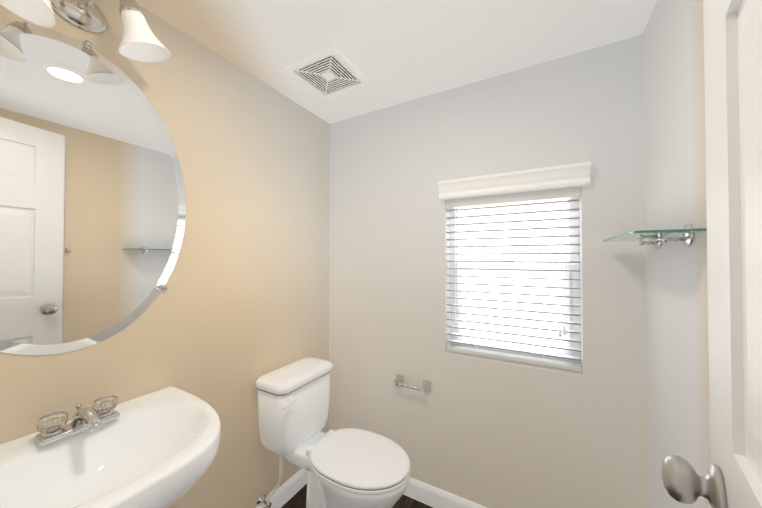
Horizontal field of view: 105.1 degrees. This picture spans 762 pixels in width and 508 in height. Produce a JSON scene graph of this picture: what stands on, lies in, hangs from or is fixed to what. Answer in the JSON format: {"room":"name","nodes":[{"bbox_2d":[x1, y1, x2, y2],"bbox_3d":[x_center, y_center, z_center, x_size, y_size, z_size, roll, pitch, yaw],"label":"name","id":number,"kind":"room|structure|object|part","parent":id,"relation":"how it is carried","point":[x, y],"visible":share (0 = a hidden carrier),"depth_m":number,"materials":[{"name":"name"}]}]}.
{"room":"bathroom","nodes":[
{"label":"bathroom","id":0,"kind":"room"},
{"bbox_2d":[0,0,329,507],"bbox_3d":[-0.781,0.224,1.192,0.140,2.134,1.876,0,-1,29],"label":"wall","id":1,"kind":"structure","parent":0,"point":[230,315],"depth_m":1.24,"materials":[{"name":"beige paint"}]},
{"bbox_2d":[0,0,170,62],"bbox_3d":[-0.810,-0.680,0.798,0.204,0.229,0.373,0,-1,29],"label":"sconce","id":2,"kind":"object","parent":1,"relation":"attached to","point":[140,42],"visible":1,"depth_m":0.84,"materials":[{"name":"white glass"}]},
{"bbox_2d":[0,20,185,354],"bbox_3d":[-0.894,-0.179,0.839,0.012,0.920,0.624,0,-1,29],"label":"mirror","id":3,"kind":"object","parent":1,"relation":"attached to","point":[92,207],"visible":1,"depth_m":0.85,"materials":[{"name":"white mirror"}]},
{"bbox_2d":[256,468,307,507],"bbox_3d":[-0.714,1.242,1.140,0.013,0.097,1.596,0,-1,29],"label":"baseboard","id":4,"kind":"structure","parent":1,"relation":"attached to","point":[287,491],"depth_m":1.54,"materials":[{"name":"white wood"}]},
{"bbox_2d":[281,484,432,507],"bbox_3d":[-0.053,1.325,0.768,1.809,0.080,1.876,0,-1,29],"label":"floor","id":5,"kind":"structure","parent":0,"point":[297,499],"depth_m":1.52,"materials":[{"name":"brown wood"}]},
{"bbox_2d":[0,386,220,507],"bbox_3d":[-0.685,0.846,0.713,0.482,0.877,0.532,0,-1,29],"label":"sink","id":6,"kind":"object","parent":5,"relation":"on","point":[157,448],"visible":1,"depth_m":0.75,"materials":[{"name":"white ceramic"}]},
{"bbox_2d":[34,395,119,445],"bbox_3d":[-0.744,0.510,0.750,0.225,0.204,0.157,0,-1,29],"label":"faucet","id":7,"kind":"object","parent":6,"relation":"on","point":[98,425],"depth_m":0.78,"materials":[{"name":"silver metal"}]},
{"bbox_2d":[255,357,409,507],"bbox_3d":[-0.209,0.930,1.325,0.716,0.726,0.377,0,-1,29],"label":"toilet","id":8,"kind":"object","parent":5,"relation":"on","point":[352,468],"visible":1,"depth_m":1.29,"materials":[{"name":"white ceramic"}]},
{"bbox_3d":[-0.404,0.644,1.263,0.025,0.034,0.071,0,-1,29],"label":"lever","id":9,"kind":"part","parent":8,"relation":"part of","materials":[{"name":"white plastic"}]},
{"bbox_3d":[-0.094,0.880,1.264,0.455,0.037,0.332,0,-1,29],"label":"seat","id":10,"kind":"part","parent":8,"relation":"part of","materials":[{"name":"white plastic"}]},
{"bbox_2d":[135,0,656,123],"bbox_3d":[-0.053,-0.889,0.799,1.809,0.080,1.876,0,-1,29],"label":"ceiling","id":11,"kind":"structure","parent":0,"point":[394,52],"depth_m":1.13,"materials":[{"name":"white paint"}]},
{"bbox_2d":[285,46,367,98],"bbox_3d":[-0.246,-0.834,1.366,0.272,0.012,0.272,0,-1,29],"label":"ceiling vent","id":12,"kind":"object","parent":11,"relation":"in","point":[329,72],"visible":0.98,"depth_m":1.35,"materials":[{"name":"white"}]},
{"bbox_2d":[329,35,647,507],"bbox_3d":[0.372,0.229,1.541,1.529,2.134,0.140,0,-1,29],"label":"wall","id":13,"kind":"structure","parent":0,"point":[487,432],"depth_m":1.37,"materials":[{"name":"grey paint"}]},
{"bbox_2d":[393,374,430,393],"bbox_3d":[0.157,0.691,1.536,0.202,0.052,0.065,0,-1,29],"label":"paper holder","id":14,"kind":"object","parent":13,"relation":"attached to","point":[423,389],"visible":1,"depth_m":1.52,"materials":[{"name":"silver metal"}]},
{"bbox_2d":[403,477,485,507],"bbox_3d":[0.334,1.246,1.460,1.529,0.097,0.013,0,-1,29],"label":"baseboard","id":15,"kind":"structure","parent":13,"relation":"attached to","point":[427,494],"depth_m":1.49,"materials":[{"name":"white wood"}]},
{"bbox_2d":[438,162,590,199],"bbox_3d":[0.569,-0.321,1.326,0.624,0.084,0.048,0,-1,29],"label":"window valance","id":16,"kind":"object","parent":13,"relation":"attached to","point":[566,176],"visible":0.97,"depth_m":1.29,"materials":[{"name":"white wood"}]},
{"bbox_2d":[450,198,579,363],"bbox_3d":[0.630,0.110,1.437,0.576,0.784,0.068,0,-1,29],"label":"window","id":17,"kind":"structure","parent":13,"relation":"in","point":[531,282],"depth_m":1.43,"materials":[{"name":"clear glass"}]},
{"bbox_2d":[446,186,580,371],"bbox_3d":[0.592,0.106,1.370,0.568,0.774,0.072,0,-1,29],"label":"window blind","id":18,"kind":"object","parent":17,"relation":"attached to","point":[541,196],"visible":0.96,"depth_m":1.35,"materials":[{"name":"white plastic"}]},
{"bbox_3d":[0.630,0.110,1.437,0.576,0.784,0.068,0,-1,29],"label":"vinyl window frame","id":19,"kind":"part","parent":17,"relation":"part of","materials":[{"name":"white plastic"}]},
{"bbox_2d":[642,0,710,507],"bbox_3d":[0.675,0.213,0.375,0.140,2.134,1.876,0,-1,29],"label":"wall","id":20,"kind":"structure","parent":0,"point":[677,363],"depth_m":0.85,"materials":[{"name":"grey paint"}]},
{"bbox_2d":[603,224,706,248],"bbox_3d":[0.730,-0.051,0.763,0.138,0.060,0.750,0,-1,29],"label":"glass shelf","id":21,"kind":"object","parent":20,"relation":"attached to","point":[687,232],"visible":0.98,"depth_m":0.78,"materials":[{"name":"glass"},{"name":"chrome"}]},
{"bbox_3d":[0.799,-0.052,0.890,0.135,0.006,0.460,0,-1,29],"label":"glass","id":22,"kind":"part","parent":21,"relation":"part of","materials":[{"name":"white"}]},
{"bbox_2d":[661,0,761,507],"bbox_3d":[0.271,0.255,0.128,0.366,2.018,0.772,-1,-1,40],"label":"door","id":23,"kind":"structure","parent":20,"relation":"in","point":[733,81],"depth_m":0.33,"materials":[{"name":"white paint"}]},
{"bbox_3d":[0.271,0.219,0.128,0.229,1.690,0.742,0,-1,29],"label":"door knob hardware","id":24,"kind":"part","parent":23,"relation":"part of","materials":[{"name":"silver metal"}]}
]}

